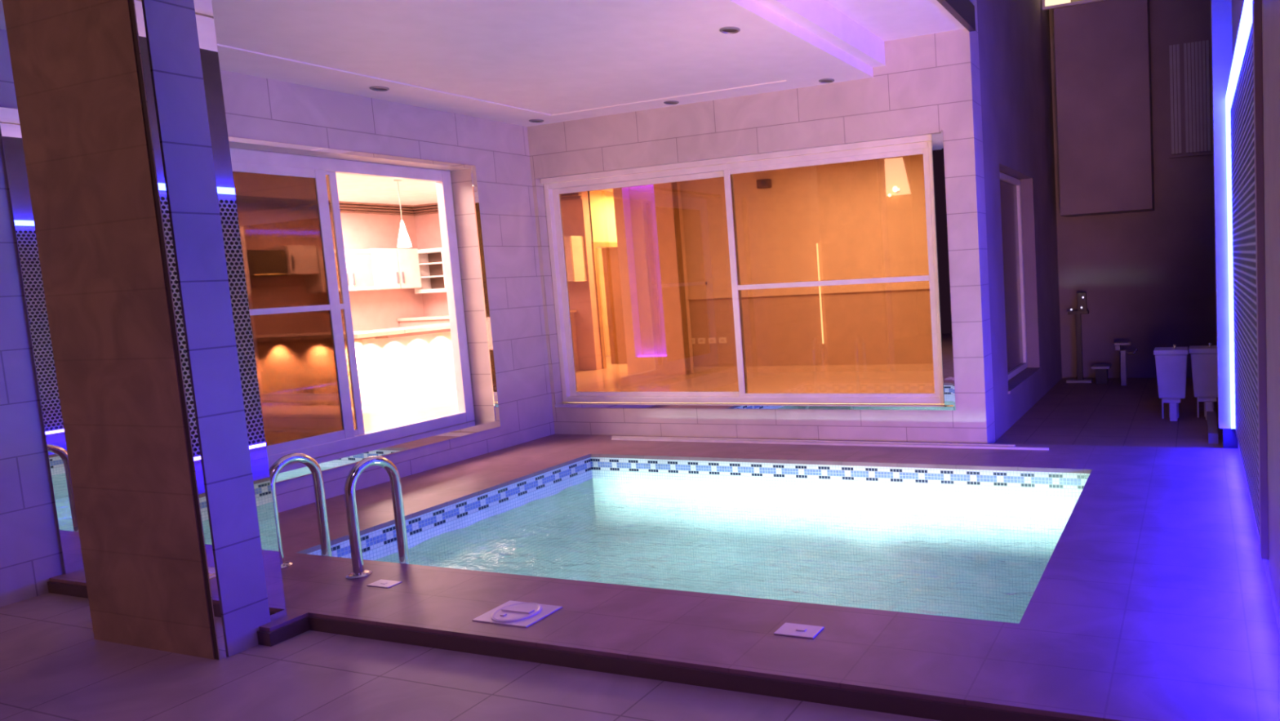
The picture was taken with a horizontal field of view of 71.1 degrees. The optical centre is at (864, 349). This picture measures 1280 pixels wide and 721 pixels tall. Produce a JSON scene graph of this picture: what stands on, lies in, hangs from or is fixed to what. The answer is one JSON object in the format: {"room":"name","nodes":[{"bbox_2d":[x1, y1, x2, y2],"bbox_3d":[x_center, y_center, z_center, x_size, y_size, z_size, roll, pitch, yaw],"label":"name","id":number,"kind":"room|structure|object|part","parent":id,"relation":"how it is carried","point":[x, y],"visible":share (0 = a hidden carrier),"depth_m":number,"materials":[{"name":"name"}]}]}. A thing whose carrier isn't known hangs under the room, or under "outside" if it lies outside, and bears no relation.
{"room":"indoor swimming pool","nodes":[
{"label":"indoor swimming pool","id":0,"kind":"room"},
{"bbox_2d":[0,28,555,607],"bbox_3d":[-5.545,-0.342,2.985,0.340,4.700,12.000,-1,6,21],"label":"wall","id":1,"kind":"structure","parent":0,"point":[256,108],"depth_m":6.92,"materials":[{"name":"tile"}]},
{"bbox_2d":[0,106,500,573],"bbox_3d":[-4.202,-0.190,6.385,0.345,2.620,3.336,-1,6,21],"label":"window","id":2,"kind":"structure","parent":1,"relation":"in","point":[288,205],"depth_m":6.46,"materials":[{"name":"white metal"}]},
{"bbox_2d":[0,106,84,573],"bbox_3d":[-4.627,-0.022,4.834,0.019,2.620,0.120,-1,6,21],"label":"mirror","id":3,"kind":"object","parent":2,"relation":"attached to","point":[11,137],"depth_m":4.81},
{"bbox_3d":[-4.377,-0.282,6.209,0.004,1.976,1.055,-1,6,21],"label":"pane","id":4,"kind":"part","parent":2,"relation":"part of","materials":[{"name":"clear glass"}]},
{"bbox_3d":[-4.377,-0.284,6.209,0.024,2.140,1.225,-1,6,21],"label":"sash","id":5,"kind":"part","parent":2,"relation":"part of","materials":[{"name":"white metal"}]},
{"bbox_3d":[-4.384,-0.300,6.301,0.004,2.036,1.185,-1,6,21],"label":"pane","id":6,"kind":"part","parent":2,"relation":"part of","materials":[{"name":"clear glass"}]},
{"bbox_3d":[-4.384,-0.300,6.301,0.024,2.155,1.295,-1,6,21],"label":"sash","id":7,"kind":"part","parent":2,"relation":"part of","materials":[{"name":"white metal"}]},
{"bbox_2d":[339,204,448,331],"bbox_3d":[-6.865,-0.655,10.305,7.410,3.120,10.300,-1,6,21],"label":"wall","id":8,"kind":"structure","parent":0,"point":[375,309],"depth_m":15.50,"materials":[{"name":"paint"}]},
{"bbox_2d":[344,248,377,291],"bbox_3d":[-8.816,-1.322,14.445,0.399,0.700,1.025,-1,6,21],"label":"upper cabinet","id":9,"kind":"object","parent":8,"relation":"attached to","point":[361,268],"visible":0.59,"depth_m":14.60,"materials":[{"name":"white paint"}]},
{"bbox_3d":[-8.758,-1.298,14.149,0.022,0.680,0.500,-1,6,21],"label":"door","id":10,"kind":"part","parent":9,"relation":"part of","materials":[{"name":"white paint"}]},
{"bbox_3d":[-8.614,-1.182,14.444,0.028,0.200,0.022,-1,6,21],"label":"handle","id":11,"kind":"part","parent":9,"relation":"part of","materials":[{"name":"grey metal"}]},
{"bbox_3d":[-8.577,-1.352,14.626,0.008,0.580,0.400,-1,6,21],"label":"door panel","id":12,"kind":"part","parent":9,"relation":"part of","materials":[{"name":"white wood"}]},
{"bbox_2d":[338,201,438,215],"bbox_3d":[-8.411,-2.095,10.737,3.870,0.165,9.900,-1,6,21],"label":"crown molding","id":13,"kind":"structure","parent":8,"relation":"attached to","point":[408,209],"depth_m":15.41,"materials":[{"name":"white wood"}]},
{"bbox_2d":[369,248,422,290],"bbox_3d":[-8.468,-1.435,15.347,0.399,0.720,0.890,-1,6,21],"label":"upper cabinet","id":14,"kind":"object","parent":8,"relation":"attached to","point":[396,268],"visible":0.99,"depth_m":15.25,"materials":[{"name":"white paint"}]},
{"bbox_3d":[-8.398,-1.415,15.082,0.022,0.700,0.433,-1,6,21],"label":"door","id":15,"kind":"part","parent":14,"relation":"part of","materials":[{"name":"white paint"}]},
{"bbox_3d":[-8.306,-1.274,15.242,0.028,0.200,0.022,-1,6,21],"label":"handle","id":16,"kind":"part","parent":14,"relation":"part of","materials":[{"name":"grey metal"}]},
{"bbox_3d":[-8.266,-1.286,15.346,0.028,0.200,0.022,-1,6,21],"label":"handle","id":17,"kind":"part","parent":14,"relation":"part of","materials":[{"name":"grey metal"}]},
{"bbox_3d":[-8.239,-1.462,15.495,0.022,0.700,0.433,-1,6,21],"label":"door","id":18,"kind":"part","parent":14,"relation":"part of","materials":[{"name":"white paint"}]},
{"bbox_2d":[414,247,446,293],"bbox_3d":[-7.882,-1.447,15.765,0.810,0.800,0.329,-1,6,21],"label":"upper cabinet","id":19,"kind":"object","parent":8,"relation":"attached to","point":[430,260],"visible":0.67,"depth_m":15.91,"materials":[{"name":"white paint"}]},
{"bbox_2d":[419,262,442,265],"bbox_3d":[-7.891,-1.578,15.749,0.670,0.025,0.300,-1,6,21],"label":"shelf","id":20,"kind":"object","parent":19,"relation":"attached to","point":[420,263],"depth_m":15.76,"materials":[{"name":"white paint"}]},
{"bbox_2d":[420,275,443,278],"bbox_3d":[-7.878,-1.339,15.771,0.670,0.025,0.300,-1,6,21],"label":"shelf","id":21,"kind":"object","parent":19,"relation":"attached to","point":[421,276],"depth_m":15.84,"materials":[{"name":"white paint"}]},
{"bbox_3d":[-7.827,-1.463,15.909,0.670,0.660,0.018,-1,6,21],"label":"panel","id":22,"kind":"part","parent":19,"relation":"part of","materials":[{"name":"white wood"}]},
{"bbox_2d":[361,390,458,432],"bbox_3d":[-4.008,0.806,11.363,11.915,0.300,13.600,-1,6,21],"label":"floor","id":23,"kind":"structure","parent":0,"point":[380,416],"depth_m":11.02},
{"bbox_2d":[353,322,456,406],"bbox_3d":[-7.381,0.151,13.367,2.900,1.010,3.360,-1,6,21],"label":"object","id":24,"kind":"object","parent":23,"relation":"on","point":[406,362],"depth_m":12.19,"materials":[{"name":"white"}]},
{"bbox_2d":[353,322,450,338],"bbox_3d":[-7.408,-0.321,13.323,2.900,0.060,3.360,-1,6,21],"label":"countertop","id":25,"kind":"structure","parent":24,"relation":"on","point":[357,334],"depth_m":12.00,"materials":[{"name":"white stone"}]},
{"bbox_2d":[396,315,449,327],"bbox_3d":[-6.749,-0.097,15.326,3.530,1.070,0.619,-1,6,21],"label":"countertop","id":26,"kind":"structure","parent":23,"relation":"on","point":[436,319],"depth_m":15.47,"materials":[{"name":"paint"}]},
{"bbox_2d":[396,315,448,320],"bbox_3d":[-6.777,-0.604,15.279,3.530,0.050,0.619,-1,6,21],"label":"countertop","id":27,"kind":"structure","parent":26,"relation":"on","point":[436,317],"depth_m":15.45,"materials":[{"name":"white"}]},
{"bbox_2d":[0,592,938,720],"bbox_3d":[-1.950,1.920,-0.362,9.300,0.419,7.886,-1,6,21],"label":"floor","id":28,"kind":"structure","parent":0,"point":[53,667],"depth_m":3.46,"materials":[{"name":"tile"}]},
{"bbox_2d":[2,0,286,660],"bbox_3d":[-3.318,-0.463,3.921,0.918,3.681,0.313,-1,6,21],"label":"pillar","id":29,"kind":"structure","parent":28,"relation":"on","point":[121,104],"depth_m":3.79,"materials":[{"name":"brown stone"}]},
{"bbox_3d":[-2.966,-0.456,3.638,0.025,3.681,0.032,-1,6,21],"label":"edge trim","id":30,"kind":"part","parent":29,"relation":"part of","materials":[{"name":"brown wood"}]},
{"bbox_2d":[0,0,965,126],"bbox_3d":[-2.086,-2.163,5.376,4.445,0.393,4.700,-1,6,21],"label":"ceiling","id":31,"kind":"structure","parent":0,"point":[517,62],"depth_m":5.85,"materials":[{"name":"paint"}]},
{"bbox_2d":[369,85,389,91],"bbox_3d":[-3.679,-1.974,6.492,0.132,0.014,0.132,-1,6,21],"label":"recessed light","id":32,"kind":"object","parent":31,"relation":"in","point":[378,88],"visible":1,"depth_m":6.49,"materials":[{"name":"grey metal"}]},
{"bbox_2d":[528,119,543,122],"bbox_3d":[-3.099,-2.155,8.086,0.132,0.014,0.132,-1,6,21],"label":"recessed light","id":33,"kind":"object","parent":31,"relation":"in","point":[531,120],"visible":1,"depth_m":8.07,"materials":[{"name":"grey metal"}]},
{"bbox_2d":[663,100,679,104],"bbox_3d":[-1.716,-2.187,7.600,0.132,0.014,0.132,-1,6,21],"label":"recessed light","id":34,"kind":"object","parent":31,"relation":"in","point":[668,102],"visible":1,"depth_m":7.59,"materials":[{"name":"grey metal"}]},
{"bbox_2d":[719,26,740,33],"bbox_3d":[-0.862,-2.038,5.474,0.132,0.014,0.132,-1,6,21],"label":"recessed light","id":35,"kind":"object","parent":31,"relation":"in","point":[730,29],"visible":1,"depth_m":5.47,"materials":[{"name":"grey metal"}]},
{"bbox_2d":[818,78,834,83],"bbox_3d":[-0.315,-2.217,7.079,0.132,0.014,0.132,-1,6,21],"label":"recessed light","id":36,"kind":"object","parent":31,"relation":"in","point":[824,80],"visible":1,"depth_m":7.07,"materials":[{"name":"grey metal"}]},
{"bbox_2d":[335,140,932,205],"bbox_3d":[-4.196,-2.544,11.052,11.915,0.200,13.600,-1,6,21],"label":"ceiling","id":37,"kind":"structure","parent":0,"point":[351,188],"depth_m":13.36,"materials":[{"name":"white paint"}]},
{"bbox_2d":[393,179,412,247],"bbox_3d":[-6.626,-1.937,12.244,0.188,0.955,0.188,-1,6,21],"label":"pendant lamp","id":38,"kind":"object","parent":37,"relation":"hanging from","point":[403,241],"visible":1,"depth_m":12.22,"materials":[{"name":"white paint"}]},
{"bbox_3d":[-6.635,-2.104,12.228,0.011,0.580,0.011,2,7,44],"label":"cord","id":39,"kind":"part","parent":38,"relation":"part of","materials":[{"name":"white paint"}]},
{"bbox_3d":[-6.610,-1.654,12.270,0.188,0.385,0.188,-1,6,21],"label":"lamp shade","id":40,"kind":"part","parent":38,"relation":"part of","materials":[{"name":"white glass"}]},
{"bbox_2d":[49,434,1279,720],"bbox_3d":[-0.807,1.222,5.485,6.663,0.400,4.300,-1,6,21],"label":"deck","id":41,"kind":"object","parent":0,"point":[1152,601],"visible":0.62,"depth_m":3.83,"materials":[{"name":"tile"}]},
{"bbox_2d":[269,453,409,579],"bbox_3d":[-2.938,1.394,4.836,0.747,1.616,0.387,-1,6,21],"label":"pool ladder","id":42,"kind":"object","parent":41,"relation":"attached to","point":[358,571],"visible":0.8,"depth_m":4.79,"materials":[{"name":"metal"}]},
{"bbox_3d":[-3.225,1.399,4.957,0.052,1.616,0.332,-1,6,21],"label":"handrail","id":43,"kind":"part","parent":42,"relation":"part of","materials":[{"name":"metal"}]},
{"bbox_3d":[-2.645,1.387,4.731,0.052,1.616,0.332,-1,6,21],"label":"handrail","id":44,"kind":"part","parent":42,"relation":"part of","materials":[{"name":"metal"}]},
{"bbox_2d":[367,579,401,587],"bbox_3d":[-2.481,1.210,4.424,0.150,0.006,0.085,-1,6,21],"label":"floor plate","id":45,"kind":"object","parent":41,"relation":"on","point":[380,583],"visible":1,"depth_m":4.42,"materials":[{"name":"plastic"}]},
{"bbox_2d":[471,600,562,627],"bbox_3d":[-1.586,1.201,3.913,0.310,0.018,0.230,-1,6,21],"label":"skimmer cover","id":46,"kind":"object","parent":41,"relation":"on","point":[513,613],"visible":1,"depth_m":3.89,"materials":[{"name":"plastic"}]},
{"bbox_3d":[-1.590,1.201,3.914,0.216,0.009,0.216,-1,6,21],"label":"lid","id":47,"kind":"part","parent":46,"relation":"part of","materials":[{"name":"plastic"}]},
{"bbox_3d":[-1.597,1.198,3.898,0.160,0.007,0.085,-1,6,21],"label":"lid handle","id":48,"kind":"part","parent":46,"relation":"part of","materials":[{"name":"plastic"}]},
{"bbox_2d":[47,581,1080,720],"bbox_3d":[-1.555,1.292,3.556,6.663,0.063,0.195,-1,6,21],"label":"step riser","id":49,"kind":"structure","parent":41,"relation":"attached to","point":[855,699],"depth_m":3.37,"materials":[{"name":"tile"}]},
{"bbox_2d":[773,622,823,638],"bbox_3d":[-0.273,1.165,3.552,0.180,0.010,0.110,-1,6,21],"label":"cover plate","id":50,"kind":"object","parent":41,"relation":"on","point":[799,630],"visible":1,"depth_m":3.54,"materials":[{"name":"plastic"}]},
{"bbox_2d":[611,435,1048,450],"bbox_3d":[-0.500,0.811,7.459,4.180,0.018,0.100,-1,6,21],"label":"ledge","id":51,"kind":"object","parent":41,"relation":"on","point":[1011,446],"visible":1,"depth_m":7.36,"materials":[{"name":"stone"}]},
{"bbox_3d":[-0.616,0.810,7.547,3.900,0.018,0.020,-1,6,21],"label":"rail","id":52,"kind":"part","parent":51,"relation":"part of","materials":[{"name":"stone"}]},
{"bbox_2d":[306,457,1089,623],"bbox_3d":[-0.849,1.745,5.589,4.717,1.445,3.094,-1,6,21],"label":"swimming pool","id":53,"kind":"structure","parent":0,"point":[381,543],"depth_m":6.73,"materials":[{"name":"liquid"}]},
{"bbox_2d":[379,478,1076,621],"bbox_3d":[-0.877,1.242,5.542,4.316,0.042,2.693,-1,6,21],"label":"pool water","id":54,"kind":"object","parent":53,"relation":"in","point":[707,485],"visible":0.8,"depth_m":5.63,"materials":[{"name":"teal liquid"}]},
{"bbox_2d":[527,0,995,443],"bbox_3d":[-1.273,-1.086,7.880,4.785,4.600,0.300,-1,6,21],"label":"wall","id":55,"kind":"structure","parent":0,"point":[927,84],"depth_m":7.32,"materials":[{"name":"tile"}]},
{"bbox_2d":[540,130,955,410],"bbox_3d":[-1.204,-0.599,7.849,4.149,2.282,0.212,-1,6,21],"label":"window","id":56,"kind":"structure","parent":55,"relation":"in","point":[781,282],"depth_m":7.78,"materials":[{"name":"clear glass"}]},
{"bbox_3d":[-2.103,-0.574,8.281,2.040,2.130,0.030,-1,6,21],"label":"sash","id":57,"kind":"part","parent":56,"relation":"part of","materials":[{"name":"white metal"}]},
{"bbox_3d":[-2.102,-0.574,8.280,1.901,1.991,0.004,-1,6,21],"label":"pane","id":58,"kind":"part","parent":56,"relation":"part of","materials":[{"name":"clear glass"}]},
{"bbox_3d":[-1.317,-1.698,7.752,4.030,0.046,0.040,-1,6,21],"label":"head rail","id":59,"kind":"part","parent":56,"relation":"part of","materials":[{"name":"white metal"}]},
{"bbox_3d":[-0.311,-0.606,7.542,1.955,2.130,0.030,-1,6,21],"label":"sash","id":60,"kind":"part","parent":56,"relation":"part of","materials":[{"name":"white metal"}]},
{"bbox_3d":[-0.311,-0.606,7.542,1.837,2.012,0.004,-1,6,21],"label":"pane","id":61,"kind":"part","parent":56,"relation":"part of","materials":[{"name":"clear glass"}]},
{"bbox_2d":[976,0,1062,441],"bbox_3d":[-0.172,-3.530,10.787,4.745,9.000,7.000,-1,6,21],"label":"wall","id":62,"kind":"structure","parent":0,"point":[1014,38],"depth_m":8.88,"materials":[{"name":"paint"}]},
{"bbox_2d":[937,0,975,31],"bbox_3d":[0.001,-2.345,4.549,0.050,0.190,4.700,-1,6,21],"label":"trim","id":63,"kind":"structure","parent":62,"relation":"attached to","point":[963,11],"depth_m":6.40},
{"bbox_2d":[999,171,1041,393],"bbox_3d":[1.449,-0.714,8.618,0.300,2.080,1.740,-1,6,21],"label":"window","id":64,"kind":"structure","parent":62,"relation":"in","point":[1019,372],"depth_m":9.00,"materials":[{"name":"white metal"}]},
{"bbox_3d":[1.413,-0.728,8.630,0.005,1.950,1.580,-1,6,21],"label":"pane","id":65,"kind":"part","parent":64,"relation":"part of","materials":[{"name":"glass"}]},
{"bbox_3d":[1.506,0.307,8.713,0.300,0.025,1.740,-1,6,21],"label":"sill","id":66,"kind":"part","parent":64,"relation":"part of","materials":[{"name":"white stone"}]},
{"bbox_2d":[1053,0,1154,217],"bbox_3d":[2.785,-4.127,10.067,1.040,5.010,0.590,-1,6,21],"label":"panel","id":67,"kind":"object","parent":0,"point":[1103,48],"depth_m":9.91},
{"bbox_2d":[1042,0,1105,10],"bbox_3d":[2.388,-4.431,9.846,0.710,0.920,0.040,-1,6,21],"label":"window","id":68,"kind":"structure","parent":67,"relation":"in","point":[1046,4],"depth_m":9.93,"materials":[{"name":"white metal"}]},
{"bbox_3d":[2.223,-4.429,9.918,0.290,0.860,0.005,-1,6,21],"label":"pane","id":69,"kind":"part","parent":68,"relation":"part of","materials":[{"name":"white glass"}]},
{"bbox_2d":[994,377,1222,448],"bbox_3d":[4.444,0.608,9.747,4.655,0.449,7.500,-1,6,21],"label":"floor","id":70,"kind":"structure","parent":0,"point":[1112,413],"depth_m":8.05,"materials":[{"name":"tile"}]},
{"bbox_2d":[1066,292,1093,382],"bbox_3d":[2.625,-0.142,10.525,0.300,1.101,0.160,-1,6,21],"label":"stand","id":71,"kind":"object","parent":70,"relation":"on","point":[1082,296],"visible":1,"depth_m":10.49,"materials":[{"name":"grey metal"}]},
{"bbox_2d":[1067,310,1088,314],"bbox_3d":[2.617,-0.451,10.493,0.240,0.040,0.120,-1,6,21],"label":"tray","id":72,"kind":"object","parent":71,"relation":"on","point":[1073,312],"depth_m":10.44,"materials":[{"name":"black metal"}]},
{"bbox_3d":[2.642,-0.013,10.534,0.060,0.841,0.060,-1,6,21],"label":"post","id":73,"kind":"part","parent":71,"relation":"part of","materials":[{"name":"black metal"}]},
{"bbox_2d":[1091,364,1111,383],"bbox_3d":[2.879,0.301,10.397,0.210,0.216,0.250,-1,6,21],"label":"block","id":74,"kind":"object","parent":70,"relation":"on","point":[1101,370],"visible":1,"depth_m":10.33,"materials":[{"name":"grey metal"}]},
{"bbox_2d":[1113,341,1137,385],"bbox_3d":[3.076,0.172,10.064,0.264,0.511,0.120,-1,6,21],"label":"standpipe","id":75,"kind":"object","parent":70,"relation":"on","point":[1123,353],"visible":1,"depth_m":10.04,"materials":[{"name":"grey metal"}]},
{"bbox_3d":[3.047,0.218,10.080,0.065,0.421,0.060,-1,6,21],"label":"post","id":76,"kind":"part","parent":75,"relation":"part of","materials":[{"name":"grey metal"}]},
{"bbox_2d":[1125,348,1137,354],"bbox_3d":[3.129,0.029,10.027,0.134,0.064,0.028,-1,6,21],"label":"tap","id":77,"kind":"object","parent":75,"relation":"on","point":[1136,349],"depth_m":10.02,"materials":[{"name":"metal"}]},
{"bbox_2d":[1153,344,1188,421],"bbox_3d":[2.838,0.300,7.916,0.303,0.680,0.357,-1,6,21],"label":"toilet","id":78,"kind":"object","parent":70,"relation":"on","point":[1171,362],"visible":1,"depth_m":7.84,"materials":[{"name":"white ceramic"}]},
{"bbox_3d":[2.837,0.015,7.928,0.303,0.045,0.274,-1,6,21],"label":"lid","id":79,"kind":"part","parent":78,"relation":"part of","materials":[{"name":"white ceramic"}]},
{"bbox_2d":[1188,342,1217,419],"bbox_3d":[3.147,0.287,7.870,0.303,0.680,0.357,-1,6,21],"label":"toilet","id":80,"kind":"object","parent":70,"relation":"on","point":[1203,357],"visible":0.77,"depth_m":7.80,"materials":[{"name":"white ceramic"}]},
{"bbox_3d":[3.146,0.002,7.883,0.303,0.045,0.274,-1,6,21],"label":"lid","id":81,"kind":"part","parent":80,"relation":"part of","materials":[{"name":"white ceramic"}]},
{"bbox_2d":[1206,402,1217,443],"bbox_3d":[3.071,0.619,7.584,0.072,0.081,1.700,-1,6,21],"label":"kerb","id":82,"kind":"object","parent":70,"relation":"on","point":[1212,430],"visible":0.71,"depth_m":7.05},
{"bbox_2d":[1222,428,1238,448],"bbox_3d":[2.783,0.673,6.521,0.103,0.201,0.190,-1,6,21],"label":"plinth","id":83,"kind":"object","parent":70,"relation":"on","point":[1229,437],"visible":0.5,"depth_m":6.43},
{"bbox_2d":[1048,0,1217,377],"bbox_3d":[3.265,-3.188,10.442,2.498,8.000,0.250,-1,6,21],"label":"wall","id":84,"kind":"structure","parent":0,"point":[1148,278],"depth_m":10.46,"materials":[{"name":"white paint"}]},
{"bbox_2d":[1166,36,1213,158],"bbox_3d":[3.829,-2.955,10.083,0.490,1.340,0.059,-1,6,21],"label":"radiator","id":85,"kind":"object","parent":84,"relation":"attached to","point":[1189,68],"visible":0.99,"depth_m":10.06,"materials":[{"name":"white metal"}]},
{"bbox_2d":[1231,0,1279,636],"bbox_3d":[1.859,-1.484,3.768,0.250,6.000,19.000,-1,6,21],"label":"wall","id":86,"kind":"structure","parent":0,"point":[1270,8],"depth_m":3.28,"materials":[{"name":"paint"}]},
{"bbox_2d":[1210,0,1232,428],"bbox_3d":[2.604,-2.082,6.242,0.131,5.350,0.250,-1,6,21],"label":"wall return","id":87,"kind":"structure","parent":86,"relation":"attached to","point":[1220,10],"depth_m":6.22,"materials":[{"name":"white paint"}]},
{"bbox_2d":[1225,0,1268,559],"bbox_3d":[2.168,-0.447,4.925,0.050,2.430,2.848,-1,6,21],"label":"panel","id":88,"kind":"object","parent":86,"relation":"attached to","point":[1246,107],"depth_m":4.27,"materials":[{"name":"metal"}]},
{"bbox_3d":[2.176,-0.462,4.947,0.048,2.405,2.798,-1,6,21],"label":"led strip","id":89,"kind":"part","parent":88,"relation":"part of","materials":[{"name":"white plastic"}]},
{"bbox_3d":[1.684,-0.271,3.643,0.030,2.370,0.085,-1,6,21],"label":"edge frame","id":90,"kind":"part","parent":88,"relation":"part of","materials":[{"name":"paint"}]}
]}

